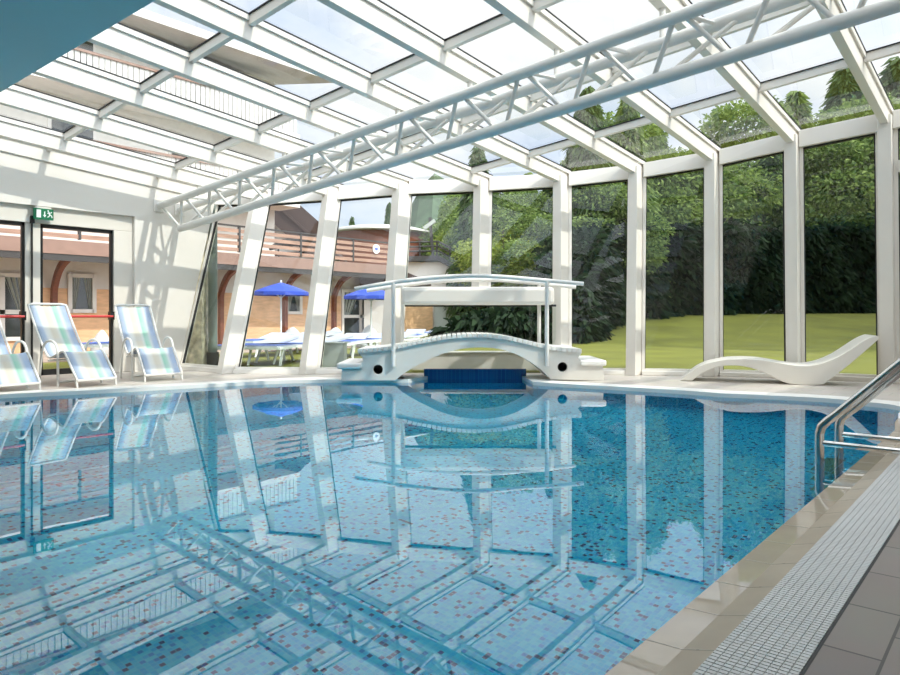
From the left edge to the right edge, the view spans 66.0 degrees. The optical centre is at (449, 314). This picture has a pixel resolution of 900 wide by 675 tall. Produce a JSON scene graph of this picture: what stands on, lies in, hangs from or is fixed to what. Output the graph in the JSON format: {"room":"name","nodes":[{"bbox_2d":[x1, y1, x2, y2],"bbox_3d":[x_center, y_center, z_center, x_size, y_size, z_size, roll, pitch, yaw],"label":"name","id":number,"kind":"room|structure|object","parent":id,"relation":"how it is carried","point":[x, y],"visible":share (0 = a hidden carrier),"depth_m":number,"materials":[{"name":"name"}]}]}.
{"room":"indoor swimming pool","nodes":[
{"label":"indoor swimming pool","id":0,"kind":"room"},
{"bbox_2d":[0,0,154,91],"bbox_3d":[-4.168,-1.810,1.800,12.300,0.120,6.400,0,0,40],"label":"ceiling","id":1,"kind":"structure","parent":0,"point":[33,33],"depth_m":4.20,"materials":[{"name":"blue paint"}]},
{"bbox_2d":[0,151,213,371],"bbox_3d":[-7.396,-1.085,7.381,0.220,3.870,10.800,0,0,40],"label":"wall","id":2,"kind":"structure","parent":0,"point":[167,261],"depth_m":10.50,"materials":[{"name":"white paint"}]},
{"bbox_2d":[0,220,25,352],"bbox_3d":[-6.070,-0.210,8.924,0.118,2.080,1.070,0,0,40],"label":"door","id":3,"kind":"structure","parent":2,"relation":"in","point":[22,313],"depth_m":9.32,"materials":[{"name":"black metal"}]},
{"bbox_2d":[30,215,34,368],"bbox_3d":[-5.643,-0.304,9.361,0.060,2.070,0.045,0,0,40],"label":"bolt","id":4,"kind":"object","parent":2,"relation":"attached to","point":[32,221],"visible":0.86,"depth_m":9.35,"materials":[{"name":"black metal"}]},
{"bbox_2d":[33,206,53,220],"bbox_3d":[-5.528,-1.383,9.416,0.046,0.175,0.250,0,0,40],"label":"exit sign","id":5,"kind":"object","parent":2,"relation":"attached to","point":[43,213],"visible":1,"depth_m":9.40,"materials":[{"name":"green plastic"}]},
{"bbox_2d":[0,202,132,375],"bbox_3d":[-5.694,-0.315,9.425,0.120,2.330,2.720,0,0,40],"label":"door frame","id":6,"kind":"structure","parent":2,"relation":"attached to","point":[122,226],"depth_m":9.96,"materials":[{"name":"white paint"}]},
{"bbox_2d":[40,224,114,375],"bbox_3d":[-5.289,-0.210,9.855,0.118,2.080,0.980,0,0,40],"label":"door","id":7,"kind":"structure","parent":2,"relation":"in","point":[111,315],"depth_m":9.97,"materials":[{"name":"black metal"}]},
{"bbox_2d":[0,137,215,201],"bbox_3d":[-5.283,-2.179,9.759,0.150,0.652,4.660,0,0,40],"label":"rafter","id":8,"kind":"object","parent":2,"relation":"attached to","point":[6,145],"visible":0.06,"depth_m":9.90,"materials":[{"name":"white paint"}]},
{"bbox_2d":[178,195,249,372],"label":"window","id":9,"kind":"structure","parent":2,"relation":"in","point":[220,203],"depth_m":11.14,"materials":[{"name":"white paint"}]},
{"bbox_2d":[153,0,899,231],"bbox_3d":[0.265,-2.102,7.002,12.018,1.680,0.520,0,0,39],"label":"roof truss","id":10,"kind":"object","parent":2,"relation":"attached to","point":[782,38],"visible":1,"depth_m":6.51,"materials":[{"name":"metal"}]},
{"bbox_2d":[0,369,899,400],"bbox_3d":[-1.503,0.850,5.132,12.700,0.001,15.130,0,0,40],"label":"floor","id":11,"kind":"structure","parent":0,"point":[749,384],"depth_m":8.60,"materials":[{"name":"tile"}]},
{"bbox_2d":[0,320,40,389],"bbox_3d":[-5.244,0.348,7.965,1.225,1.009,0.560,0,0,35],"label":"lounge chair","id":12,"kind":"object","parent":11,"relation":"on","point":[15,369],"visible":0.99,"depth_m":7.79,"materials":[{"name":"paint"}]},
{"bbox_2d":[27,303,116,387],"bbox_3d":[-4.696,0.348,8.585,1.225,1.009,0.560,0,0,34],"label":"lounge chair","id":13,"kind":"object","parent":11,"relation":"on","point":[53,327],"visible":0.98,"depth_m":8.60,"materials":[{"name":"paint"}]},
{"bbox_2d":[114,304,182,381],"bbox_3d":[-4.095,0.348,9.376,0.560,1.009,1.225,0,0,-43],"label":"lounge chair","id":14,"kind":"object","parent":11,"relation":"on","point":[139,338],"visible":1,"depth_m":9.45,"materials":[{"name":"paint"}]},
{"bbox_2d":[216,193,267,373],"bbox_3d":[-3.172,-0.571,10.781,0.287,2.842,1.688,0,0,5],"label":"column","id":15,"kind":"structure","parent":11,"relation":"on","point":[255,220],"depth_m":10.60,"materials":[{"name":"white metal"}]},
{"bbox_2d":[0,115,270,199],"bbox_3d":[-4.675,-2.208,9.596,0.150,0.699,5.192,0,0,40],"label":"rafter","id":16,"kind":"object","parent":15,"relation":"on","point":[10,128],"visible":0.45,"depth_m":9.49,"materials":[{"name":"white paint"}]},
{"bbox_2d":[233,191,321,373],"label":"window","id":17,"kind":"structure","parent":11,"relation":"on","point":[308,198],"depth_m":10.58,"materials":[{"name":"white paint"}]},
{"bbox_2d":[299,188,338,374],"bbox_3d":[-1.962,-0.591,10.637,0.287,2.882,1.599,0,0,5],"label":"column","id":18,"kind":"structure","parent":11,"relation":"on","point":[310,347],"depth_m":10.49,"materials":[{"name":"white metal"}]},
{"bbox_2d":[0,84,343,194],"bbox_3d":[-3.672,-2.276,9.166,0.150,0.755,5.823,0,0,40],"label":"rafter","id":19,"kind":"object","parent":18,"relation":"on","point":[15,96],"visible":0.75,"depth_m":8.69,"materials":[{"name":"white paint"}]},
{"bbox_2d":[63,125,198,169],"bbox_3d":[-4.059,-2.373,9.518,0.963,0.550,5.863,0,0,40],"label":"roof beam","id":20,"kind":"structure","parent":19,"relation":"attached to","point":[73,131],"depth_m":9.04,"materials":[{"name":"white metal"}]},
{"bbox_2d":[316,184,391,373],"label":"window","id":21,"kind":"structure","parent":11,"relation":"on","point":[368,191],"depth_m":11.02,"materials":[{"name":"white paint"}]},
{"bbox_2d":[381,182,411,344],"bbox_3d":[-0.805,-0.615,10.488,0.302,2.930,1.414,0,0,6],"label":"column","id":22,"kind":"structure","parent":11,"relation":"on","point":[400,202],"depth_m":10.51,"materials":[{"name":"white metal"}]},
{"bbox_2d":[33,56,412,188],"bbox_3d":[-2.694,-2.348,8.706,0.150,0.804,6.376,0,0,40],"label":"rafter","id":23,"kind":"object","parent":22,"relation":"on","point":[65,70],"visible":0.79,"depth_m":8.12,"materials":[{"name":"white paint"}]},
{"bbox_2d":[98,100,330,179],"bbox_3d":[-3.081,-2.426,9.057,0.963,0.637,6.416,0,0,40],"label":"roof beam","id":24,"kind":"structure","parent":23,"relation":"attached to","point":[112,106],"depth_m":9.29,"materials":[{"name":"white metal"}]},
{"bbox_2d":[0,374,899,417],"bbox_3d":[-2.078,0.894,4.890,8.330,0.112,11.821,0,0,40],"label":"rim","id":25,"kind":"object","parent":11,"relation":"on","point":[534,379],"visible":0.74,"depth_m":7.98,"materials":[{"name":"beige stone"}]},
{"bbox_2d":[337,274,605,380],"bbox_3d":[0.278,0.160,9.415,3.474,1.380,1.051,0,0,0],"label":"footbridge","id":26,"kind":"object","parent":11,"relation":"on","point":[388,361],"visible":1,"depth_m":8.95,"materials":[{"name":"concrete"}]},
{"bbox_2d":[552,174,568,345],"bbox_3d":[1.669,-0.650,10.326,0.276,3.001,1.147,0,0,9],"label":"column","id":27,"kind":"structure","parent":11,"relation":"on","point":[560,313],"depth_m":10.27,"materials":[{"name":"white metal"}]},
{"bbox_2d":[153,0,571,180],"bbox_3d":[-0.652,-2.479,7.888,0.150,0.925,7.746,0,0,40],"label":"rafter","id":28,"kind":"object","parent":27,"relation":"on","point":[221,16],"visible":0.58,"depth_m":7.08,"materials":[{"name":"white paint"}]},
{"bbox_2d":[189,32,510,173],"bbox_3d":[-1.040,-2.550,8.239,0.963,0.773,7.787,0,0,40],"label":"window","id":29,"kind":"structure","parent":28,"relation":"attached to","point":[218,40],"depth_m":7.98,"materials":[{"name":"white metal"}]},
{"bbox_2d":[401,287,553,304],"bbox_3d":[0.385,-0.265,9.735,2.120,0.250,0.340,0,0,1],"label":"crossbeam","id":30,"kind":"object","parent":27,"relation":"attached to","point":[409,295],"visible":0.94,"depth_m":9.57,"materials":[{"name":"white metal"}]},
{"bbox_2d":[471,179,489,286],"bbox_3d":[0.493,-1.191,10.619,0.287,1.842,0.905,0,0,5],"label":"column","id":31,"kind":"structure","parent":30,"relation":"on","point":[481,193],"depth_m":10.55,"materials":[{"name":"white metal"}]},
{"bbox_2d":[88,22,492,185],"bbox_3d":[-1.660,-2.412,8.313,0.150,0.868,7.102,0,0,40],"label":"rafter","id":32,"kind":"object","parent":31,"relation":"on","point":[120,38],"visible":0.61,"depth_m":7.55,"materials":[{"name":"white paint"}]},
{"bbox_2d":[140,69,383,163],"bbox_3d":[-2.047,-2.513,8.664,0.963,0.655,7.142,0,0,40],"label":"roof beam","id":33,"kind":"structure","parent":32,"relation":"attached to","point":[160,76],"depth_m":8.57,"materials":[{"name":"white metal"}]},
{"bbox_2d":[404,179,472,278],"bbox_3d":[-0.124,-1.245,10.712,1.148,1.830,0.863,0,0,5],"label":"window","id":34,"kind":"structure","parent":31,"relation":"attached to","point":[445,186],"depth_m":10.92,"materials":[{"name":"white paint"}]},
{"bbox_2d":[405,305,555,306],"bbox_3d":[0.437,0.200,9.965,2.170,0.700,0.040,0,0,1],"label":"window","id":35,"kind":"structure","parent":27,"relation":"attached to","point":[405,305],"depth_m":9.95,"materials":[{"name":"white metal"}]},
{"bbox_2d":[488,174,552,286],"bbox_3d":[1.126,-1.264,10.621,1.084,1.868,0.791,0,0,5],"label":"window","id":36,"kind":"structure","parent":27,"relation":"attached to","point":[521,182],"depth_m":10.77,"materials":[{"name":"white paint"}]},
{"bbox_2d":[568,166,627,374],"bbox_3d":[2.238,-0.703,10.278,0.969,3.106,1.025,0,0,10],"label":"window","id":37,"kind":"structure","parent":11,"relation":"on","point":[608,175],"depth_m":10.47,"materials":[{"name":"white paint"}]},
{"bbox_2d":[626,165,642,375],"bbox_3d":[2.715,-0.680,10.113,0.246,3.060,0.879,0,0,18],"label":"column","id":38,"kind":"structure","parent":11,"relation":"on","point":[635,179],"depth_m":9.99,"materials":[{"name":"white metal"}]},
{"bbox_2d":[317,0,645,172],"bbox_3d":[0.281,-2.558,7.374,0.150,0.962,8.159,0,0,40],"label":"rafter","id":39,"kind":"object","parent":38,"relation":"on","point":[377,16],"visible":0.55,"depth_m":7.01,"materials":[{"name":"white paint"}]},
{"bbox_2d":[248,0,577,157],"bbox_3d":[-0.107,-2.645,7.725,0.963,0.776,8.199,0,0,40],"label":"window","id":40,"kind":"structure","parent":39,"relation":"attached to","point":[268,8],"depth_m":7.34,"materials":[{"name":"white metal"}]},
{"bbox_2d":[641,154,703,375],"bbox_3d":[3.241,-0.740,9.986,0.927,3.180,0.738,0,0,18],"label":"window","id":41,"kind":"structure","parent":11,"relation":"on","point":[693,162],"depth_m":10.02,"materials":[{"name":"white paint"}]},
{"bbox_2d":[704,152,719,376],"bbox_3d":[3.707,-0.718,9.767,0.232,3.136,0.536,0,0,40],"label":"column","id":42,"kind":"structure","parent":11,"relation":"on","point":[711,167],"depth_m":9.66,"materials":[{"name":"white metal"}]},
{"bbox_2d":[484,0,721,160],"bbox_3d":[1.157,-2.643,6.792,0.150,0.982,8.393,0,0,40],"label":"rafter","id":43,"kind":"object","parent":42,"relation":"on","point":[543,25],"visible":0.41,"depth_m":7.20,"materials":[{"name":"white paint"}]},
{"bbox_2d":[443,13,652,138],"bbox_3d":[0.769,-2.723,7.143,0.963,0.813,8.433,0,0,40],"label":"window","id":44,"kind":"structure","parent":43,"relation":"attached to","point":[499,21],"depth_m":6.86,"materials":[{"name":"white metal"}]},
{"bbox_2d":[605,418,899,674],"bbox_3d":[0.575,0.930,1.796,0.312,0.160,10.490,0,0,40],"label":"coping","id":45,"kind":"object","parent":11,"relation":"on","point":[683,643],"visible":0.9,"depth_m":2.23,"materials":[{"name":"tile"}]},
{"bbox_2d":[719,135,785,377],"bbox_3d":[4.195,-0.786,9.583,0.903,3.272,0.416,0,0,24],"label":"window","id":46,"kind":"structure","parent":11,"relation":"on","point":[771,146],"depth_m":9.55,"materials":[{"name":"white paint"}]},
{"bbox_2d":[681,334,878,384],"bbox_3d":[4.110,0.547,8.818,2.215,0.606,0.620,0,0,21],"label":"lounger","id":47,"kind":"object","parent":11,"relation":"on","point":[819,371],"visible":1,"depth_m":8.47,"materials":[{"name":"white plastic"}]},
{"bbox_2d":[784,134,800,361],"bbox_3d":[4.601,-0.765,9.268,0.154,3.230,0.386,0,0,40],"label":"column","id":48,"kind":"structure","parent":11,"relation":"on","point":[791,149],"depth_m":9.15,"materials":[{"name":"white metal"}]},
{"bbox_2d":[648,0,801,142],"bbox_3d":[1.967,-2.738,6.132,0.150,0.985,8.424,0,0,40],"label":"rafter","id":49,"kind":"object","parent":48,"relation":"on","point":[738,75],"visible":0.48,"depth_m":7.64,"materials":[{"name":"white paint"}]},
{"bbox_2d":[532,0,741,117],"bbox_3d":[1.579,-2.809,6.484,0.963,0.833,8.464,0,0,40],"label":"beam","id":50,"kind":"structure","parent":49,"relation":"attached to","point":[539,5],"depth_m":8.07,"materials":[{"name":"white metal"}]},
{"bbox_2d":[692,455,899,674],"bbox_3d":[1.794,0.892,2.939,0.210,0.096,7.608,0,0,40],"label":"grate","id":51,"kind":"object","parent":11,"relation":"in","point":[784,633],"visible":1,"depth_m":2.08,"materials":[{"name":"plastic"}]},
{"bbox_2d":[799,114,879,381],"bbox_3d":[5.058,-0.830,8.988,0.930,3.360,0.273,0,0,34],"label":"window","id":52,"kind":"structure","parent":11,"relation":"on","point":[862,127],"depth_m":8.91,"materials":[{"name":"white paint"}]},
{"bbox_2d":[815,358,899,462],"bbox_3d":[2.694,0.912,4.016,1.010,1.776,0.526,0,0,40],"label":"pool handrail","id":53,"kind":"object","parent":11,"relation":"on","point":[887,377],"visible":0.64,"depth_m":4.11,"materials":[{"name":"metal"}]},
{"bbox_2d":[877,114,895,383],"bbox_3d":[5.474,-0.808,8.671,0.170,3.317,0.391,0,0,40],"label":"column","id":54,"kind":"structure","parent":11,"relation":"on","point":[885,146],"depth_m":8.56,"materials":[{"name":"white metal"}]},
{"bbox_2d":[815,0,894,123],"bbox_3d":[2.800,-2.830,5.500,0.150,0.994,8.526,0,0,40],"label":"rafter","id":55,"kind":"object","parent":54,"relation":"on","point":[848,42],"visible":0.64,"depth_m":7.16,"materials":[{"name":"white paint"}]},
{"bbox_2d":[711,1,847,92],"bbox_3d":[2.413,-2.904,5.851,0.963,0.836,8.566,0,0,40],"label":"beam","id":56,"kind":"structure","parent":55,"relation":"attached to","point":[840,64],"depth_m":7.45,"materials":[{"name":"white metal"}]},
{"bbox_2d":[893,109,899,383],"bbox_3d":[5.894,-0.874,8.373,0.898,3.448,0.290,0,0,40],"label":"window","id":57,"kind":"structure","parent":11,"relation":"on","point":[896,113],"depth_m":8.60,"materials":[{"name":"white paint"}]},
{"bbox_3d":[-2.086,1.440,4.826,7.800,1.060,11.112,0,0,40],"label":"basin","id":58,"kind":"object","parent":11,"relation":"in","visible":0},
{"bbox_2d":[0,379,899,674],"bbox_3d":[-2.085,0.880,4.825,7.804,0.001,11.112,0,0,40],"label":"pool water","id":59,"kind":"object","parent":58,"relation":"in","point":[428,526],"visible":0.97,"depth_m":3.04,"materials":[{"name":"blue liquid"}]},
{"bbox_3d":[6.302,-0.853,8.047,0.150,3.406,0.330,0,0,40],"label":"column","id":60,"kind":"structure","parent":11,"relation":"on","visible":0},
{"bbox_3d":[3.628,-2.923,4.860,0.150,1.002,8.610,0,0,40],"label":"rafter","id":61,"kind":"object","parent":60,"relation":"on","visible":0},
{"bbox_2d":[864,41,899,62],"bbox_3d":[3.240,-2.995,5.211,0.963,0.845,8.650,0,0,40],"label":"beam","id":62,"kind":"structure","parent":61,"relation":"attached to","point":[891,49],"depth_m":7.13,"materials":[{"name":"metal"}]},
{"bbox_2d":[424,369,525,378],"bbox_3d":[0.343,1.050,9.520,1.401,0.620,0.060,0,0,0],"label":"wall","id":63,"kind":"structure","parent":0,"point":[431,373],"depth_m":9.49,"materials":[{"name":"blue tile"}]},
{"bbox_2d":[804,524,899,674],"bbox_3d":[1.464,0.864,0.665,2.212,0.033,11.900,0,0,40],"label":"floor","id":64,"kind":"structure","parent":0,"point":[865,640],"depth_m":1.86,"materials":[{"name":"tile"}]},
{"label":"outside","id":65,"kind":"structure","parent":0,"visible":0},
{"bbox_2d":[411,173,448,230],"bbox_3d":[10.000,-18.912,150.000,145.813,41.525,135.953,0,0,40],"label":"hills","id":66,"kind":"structure","parent":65,"point":[423,207],"depth_m":160.25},
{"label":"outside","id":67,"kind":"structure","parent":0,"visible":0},
{"bbox_2d":[43,313,876,374],"bbox_3d":[18.641,-2.455,22.215,80.000,6.670,82.000,0,0,40],"label":"lawn","id":68,"kind":"structure","parent":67,"point":[674,342],"depth_m":19.94,"materials":[{"name":"green plant"}]},
{"bbox_2d":[184,236,207,364],"bbox_3d":[-4.341,-0.475,11.750,0.434,2.750,0.432,0,0,0],"label":"stone pillar","id":69,"kind":"structure","parent":68,"relation":"on","point":[198,347],"depth_m":11.56,"materials":[{"name":"beige stone"}]},
{"bbox_2d":[207,205,218,364],"bbox_3d":[-4.022,-0.505,11.750,0.200,2.790,0.195,0,0,40],"label":"downpipe","id":70,"kind":"object","parent":68,"relation":"on","point":[212,354],"visible":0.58,"depth_m":11.68,"materials":[{"name":"grey metal"}]},
{"bbox_2d":[0,223,432,352],"bbox_3d":[-10.664,-0.705,17.955,7.580,3.310,25.800,0,0,40],"label":"house","id":71,"kind":"structure","parent":68,"relation":"on","point":[75,273],"depth_m":18.93,"materials":[{"name":"brick"}]},
{"bbox_2d":[5,277,19,309],"bbox_3d":[-9.915,-0.486,15.332,0.035,0.756,0.953,0,0,40],"label":"curtain","id":72,"kind":"object","parent":71,"relation":"hanging from","point":[12,284],"depth_m":15.50,"materials":[{"name":"grey fabric"}]},
{"bbox_2d":[72,277,91,308],"bbox_3d":[-8.829,-0.517,16.626,0.035,0.793,0.503,0,0,40],"label":"curtain","id":73,"kind":"object","parent":71,"relation":"hanging from","point":[81,286],"depth_m":16.63,"materials":[{"name":"grey fabric"}]},
{"bbox_2d":[0,9,331,255],"bbox_3d":[-14.659,-5.925,19.089,9.000,8.750,22.400,0,0,40],"label":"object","id":74,"kind":"object","parent":71,"relation":"on","point":[241,57],"visible":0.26,"depth_m":21.31,"materials":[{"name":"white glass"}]},
{"bbox_2d":[288,296,299,310],"bbox_3d":[-4.829,-0.386,21.392,0.035,0.587,0.492,0,0,40],"label":"curtain","id":75,"kind":"object","parent":71,"relation":"hanging from","point":[293,301],"depth_m":21.41,"materials":[{"name":"grey fabric"}]},
{"bbox_2d":[275,205,346,261],"bbox_3d":[-6.068,-3.149,28.850,3.699,3.398,4.700,0,0,0],"label":"building","id":76,"kind":"structure","parent":71,"relation":"on","point":[298,219],"depth_m":26.58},
{"bbox_2d":[344,292,355,314],"bbox_3d":[-3.041,-0.389,23.524,0.035,0.785,1.555,0,0,40],"label":"curtain","id":77,"kind":"object","parent":71,"relation":"hanging from","point":[349,305],"depth_m":23.15,"materials":[{"name":"white fabric"}]},
{"bbox_2d":[337,224,428,264],"bbox_3d":[-3.737,-2.940,37.000,5.840,3.580,5.840,0,0,0],"label":"pavilion","id":78,"kind":"object","parent":71,"relation":"attached to","point":[375,232],"visible":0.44,"depth_m":34.50,"materials":[{"name":"brown wood"}]},
{"bbox_2d":[360,273,430,333],"bbox_3d":[-1.829,-0.305,23.700,2.330,2.310,1.400,0,0,0],"label":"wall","id":79,"kind":"structure","parent":71,"relation":"attached to","point":[377,305],"depth_m":23.30,"materials":[{"name":"white paint"}]},
{"bbox_2d":[217,336,298,360],"bbox_3d":[-3.551,0.641,12.627,0.640,0.472,1.900,0,0,24],"label":"lounge chair","id":80,"kind":"object","parent":68,"relation":"on","point":[275,339],"visible":0.27,"depth_m":13.12,"materials":[{"name":"white plastic"}]},
{"bbox_2d":[245,333,292,357],"bbox_3d":[-4.063,0.641,15.029,0.640,0.472,1.900,0,0,13],"label":"lounge chair","id":81,"kind":"object","parent":68,"relation":"on","point":[269,335],"visible":0.26,"depth_m":15.47,"materials":[{"name":"white plastic"}]},
{"bbox_2d":[244,335,303,365],"bbox_3d":[-3.056,0.641,12.730,0.640,0.472,1.900,0,0,9],"label":"lounge chair","id":82,"kind":"object","parent":68,"relation":"on","point":[270,346],"visible":0.71,"depth_m":11.94,"materials":[{"name":"white plastic"}]},
{"bbox_2d":[254,335,353,364],"bbox_3d":[-2.737,0.641,13.022,0.640,0.472,1.900,0,0,44],"label":"lounge chair","id":83,"kind":"object","parent":68,"relation":"on","point":[336,338],"visible":0.33,"depth_m":13.20,"materials":[{"name":"white plastic"}]},
{"bbox_2d":[322,342,347,366],"bbox_3d":[-1.806,0.652,10.875,0.350,0.455,0.370,0,0,0],"label":"base cabinet","id":84,"kind":"object","parent":68,"relation":"on","point":[334,352],"visible":0.61,"depth_m":10.70,"materials":[{"name":"white"}]},
{"bbox_2d":[338,333,369,357],"bbox_3d":[-2.146,0.641,14.630,0.640,0.472,1.900,0,0,5],"label":"lounge chair","id":85,"kind":"object","parent":68,"relation":"on","point":[357,337],"visible":0.34,"depth_m":14.98,"materials":[{"name":"white plastic"}]},
{"bbox_2d":[344,289,384,346],"bbox_3d":[-2.109,0.031,18.500,1.403,1.678,1.403,0,0,-4],"label":"parasol","id":86,"kind":"object","parent":68,"relation":"on","point":[360,294],"visible":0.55,"depth_m":18.04,"materials":[{"name":"blue fabric"}]},
{"bbox_2d":[416,194,461,255],"bbox_3d":[0.948,-3.162,35.950,5.627,7.172,5.232,0,0,27],"label":"tree","id":87,"kind":"object","parent":68,"relation":"on","point":[451,205],"visible":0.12,"depth_m":35.48,"materials":[{"name":"green plant"}]},
{"bbox_2d":[426,228,452,260],"bbox_3d":[0.286,-1.619,29.974,2.712,4.367,2.732,0,0,-36],"label":"tree","id":88,"kind":"object","parent":68,"relation":"on","point":[440,238],"visible":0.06,"depth_m":29.75,"materials":[{"name":"green plant"}]},
{"bbox_2d":[434,307,454,327],"bbox_3d":[-0.212,0.190,27.410,0.880,1.320,1.380,0,0,0],"label":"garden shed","id":89,"kind":"object","parent":68,"relation":"on","point":[439,312],"visible":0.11,"depth_m":26.80,"materials":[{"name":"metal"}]},
{"bbox_2d":[408,217,487,327],"bbox_3d":[-0.199,-1.502,27.550,3.731,4.704,0.700,0,0,0],"label":"stair","id":90,"kind":"structure","parent":68,"relation":"on","point":[419,266],"depth_m":27.47,"materials":[{"name":"metal"}]},
{"bbox_2d":[412,351,537,369],"bbox_3d":[0.493,0.705,10.725,2.165,0.290,0.260,0,0,1],"label":"upstand","id":91,"kind":"structure","parent":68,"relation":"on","point":[452,359],"depth_m":10.62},
{"bbox_2d":[445,146,507,317],"bbox_3d":[1.145,-3.054,26.973,3.134,7.120,2.991,0,0,2],"label":"conifer","id":92,"kind":"object","parent":68,"relation":"on","point":[465,223],"visible":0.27,"depth_m":26.63,"materials":[{"name":"green plant"}]},
{"bbox_2d":[428,307,551,343],"bbox_3d":[1.312,0.474,20.365,4.282,1.936,2.482,0,0,9],"label":"hedge","id":93,"kind":"object","parent":68,"relation":"on","point":[519,322],"visible":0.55,"depth_m":19.64,"materials":[{"name":"green plant"}]},
{"bbox_2d":[440,191,550,258],"bbox_3d":[2.234,-2.856,30.069,5.346,6.246,4.971,0,0,11],"label":"tree","id":94,"kind":"object","parent":68,"relation":"on","point":[451,235],"visible":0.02,"depth_m":29.00,"materials":[{"name":"green plant"}]},
{"bbox_2d":[450,227,544,307],"bbox_3d":[1.913,-1.387,24.890,3.810,3.654,3.782,0,0,-2],"label":"tree","id":95,"kind":"object","parent":68,"relation":"on","point":[466,264],"visible":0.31,"depth_m":24.16,"materials":[{"name":"green plant"}]},
{"bbox_2d":[466,190,552,261],"bbox_3d":[2.729,-2.400,26.973,4.408,5.150,4.099,0,0,36],"label":"tree","id":96,"kind":"object","parent":68,"relation":"on","point":[509,205],"visible":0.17,"depth_m":26.32,"materials":[{"name":"green plant"}]},
{"bbox_2d":[492,211,575,286],"bbox_3d":[3.150,-1.734,25.281,4.583,4.016,4.262,0,0,-19],"label":"tree","id":97,"kind":"object","parent":68,"relation":"on","point":[539,219],"visible":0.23,"depth_m":24.25,"materials":[{"name":"green plant"}]},
{"bbox_2d":[550,86,625,285],"bbox_3d":[5.128,-4.153,25.937,3.954,8.888,4.142,0,0,13],"label":"conifer","id":98,"kind":"object","parent":68,"relation":"on","point":[578,158],"visible":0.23,"depth_m":25.43,"materials":[{"name":"green plant"}]},
{"bbox_2d":[572,182,675,275],"bbox_3d":[5.704,-2.346,25.580,4.792,5.168,4.456,0,0,-10],"label":"tree","id":99,"kind":"object","parent":68,"relation":"on","point":[654,251],"visible":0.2,"depth_m":24.56,"materials":[{"name":"green plant"}]},
{"bbox_2d":[547,110,702,223],"bbox_3d":[7.086,-4.332,30.108,7.086,9.032,6.590,0,0,0],"label":"tree","id":100,"kind":"object","parent":68,"relation":"on","point":[653,135],"visible":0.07,"depth_m":28.37,"materials":[{"name":"green plant"}]},
{"bbox_2d":[611,99,677,307],"bbox_3d":[6.878,-4.206,26.996,3.721,8.830,3.634,0,0,-21],"label":"conifer","id":101,"kind":"object","parent":68,"relation":"on","point":[632,140],"visible":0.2,"depth_m":26.62,"materials":[{"name":"green plant"}]},
{"bbox_2d":[522,212,875,343],"bbox_3d":[15.597,-1.345,26.946,30.004,5.248,7.074,0,0,-17],"label":"hedge","id":102,"kind":"object","parent":68,"relation":"on","point":[839,259],"visible":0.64,"depth_m":26.54,"materials":[{"name":"green plant"}]},
{"bbox_2d":[650,145,759,235],"bbox_3d":[9.829,-3.591,30.108,6.385,7.460,5.938,0,0,-12],"label":"tree","id":103,"kind":"object","parent":68,"relation":"on","point":[672,152],"visible":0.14,"depth_m":28.47,"materials":[{"name":"green plant"}]},
{"bbox_2d":[686,160,782,234],"bbox_3d":[12.111,-3.530,30.900,6.270,7.325,5.830,0,0,-5],"label":"tree","id":104,"kind":"object","parent":68,"relation":"on","point":[738,176],"visible":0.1,"depth_m":29.31,"materials":[{"name":"green plant"}]},
{"bbox_2d":[698,95,832,223],"bbox_3d":[15.107,-5.398,34.974,8.100,11.102,8.710,0,0,-25],"label":"tree","id":105,"kind":"object","parent":68,"relation":"on","point":[722,138],"visible":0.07,"depth_m":33.64,"materials":[{"name":"green plant"}]},
{"bbox_2d":[752,155,782,229],"bbox_3d":[14.373,-3.718,31.061,4.201,7.727,4.401,0,0,19],"label":"tree","id":106,"kind":"object","parent":68,"relation":"on","point":[769,164],"visible":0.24,"depth_m":30.48,"materials":[{"name":"green plant"}]},
{"bbox_2d":[783,91,815,129],"bbox_3d":[17.886,-5.783,36.009,5.778,11.842,5.643,0,0,-11],"label":"conifer","id":107,"kind":"object","parent":68,"relation":"on","point":[802,112],"visible":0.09,"depth_m":35.54,"materials":[{"name":"green plant"}]},
{"bbox_2d":[773,139,874,226],"bbox_3d":[16.990,-4.161,32.001,6.875,8.637,7.393,0,0,-35],"label":"tree","id":108,"kind":"object","parent":68,"relation":"on","point":[866,205],"visible":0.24,"depth_m":29.74,"materials":[{"name":"green plant"}]},
{"bbox_2d":[816,68,863,125],"bbox_3d":[20.467,-6.447,35.899,7.204,13.250,7.547,0,0,21],"label":"conifer","id":109,"kind":"object","parent":68,"relation":"on","point":[843,85],"visible":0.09,"depth_m":35.53,"materials":[{"name":"green plant"}]},
{"bbox_2d":[805,92,899,226],"bbox_3d":[20.033,-5.114,32.892,8.452,10.620,9.090,0,0,6],"label":"tree","id":110,"kind":"object","parent":68,"relation":"on","point":[848,109],"visible":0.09,"depth_m":31.06,"materials":[{"name":"green plant"}]},
{"bbox_2d":[859,56,899,169],"bbox_3d":[22.186,-6.255,33.888,8.072,12.992,7.705,0,0,21],"label":"conifer","id":111,"kind":"object","parent":68,"relation":"on","point":[890,79],"visible":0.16,"depth_m":33.69,"materials":[{"name":"green plant"}]},
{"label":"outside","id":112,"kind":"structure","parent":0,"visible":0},
{"bbox_2d":[14,342,380,362],"bbox_3d":[-7.527,0.906,15.454,3.600,0.088,26.000,0,0,40],"label":"path","id":113,"kind":"structure","parent":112,"point":[45,358],"depth_m":16.36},
{"bbox_2d":[90,330,108,354],"bbox_3d":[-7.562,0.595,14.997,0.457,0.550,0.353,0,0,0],"label":"lounge chair","id":114,"kind":"object","parent":113,"relation":"on","point":[101,335],"visible":0.48,"depth_m":14.91,"materials":[{"name":"white plastic"}]},
{"bbox_2d":[254,280,308,332],"bbox_3d":[-4.268,-0.005,17.500,1.327,1.751,1.327,0,0,-4],"label":"parasol","id":115,"kind":"object","parent":113,"relation":"on","point":[280,289],"visible":0.75,"depth_m":17.13,"materials":[{"name":"blue fabric"}]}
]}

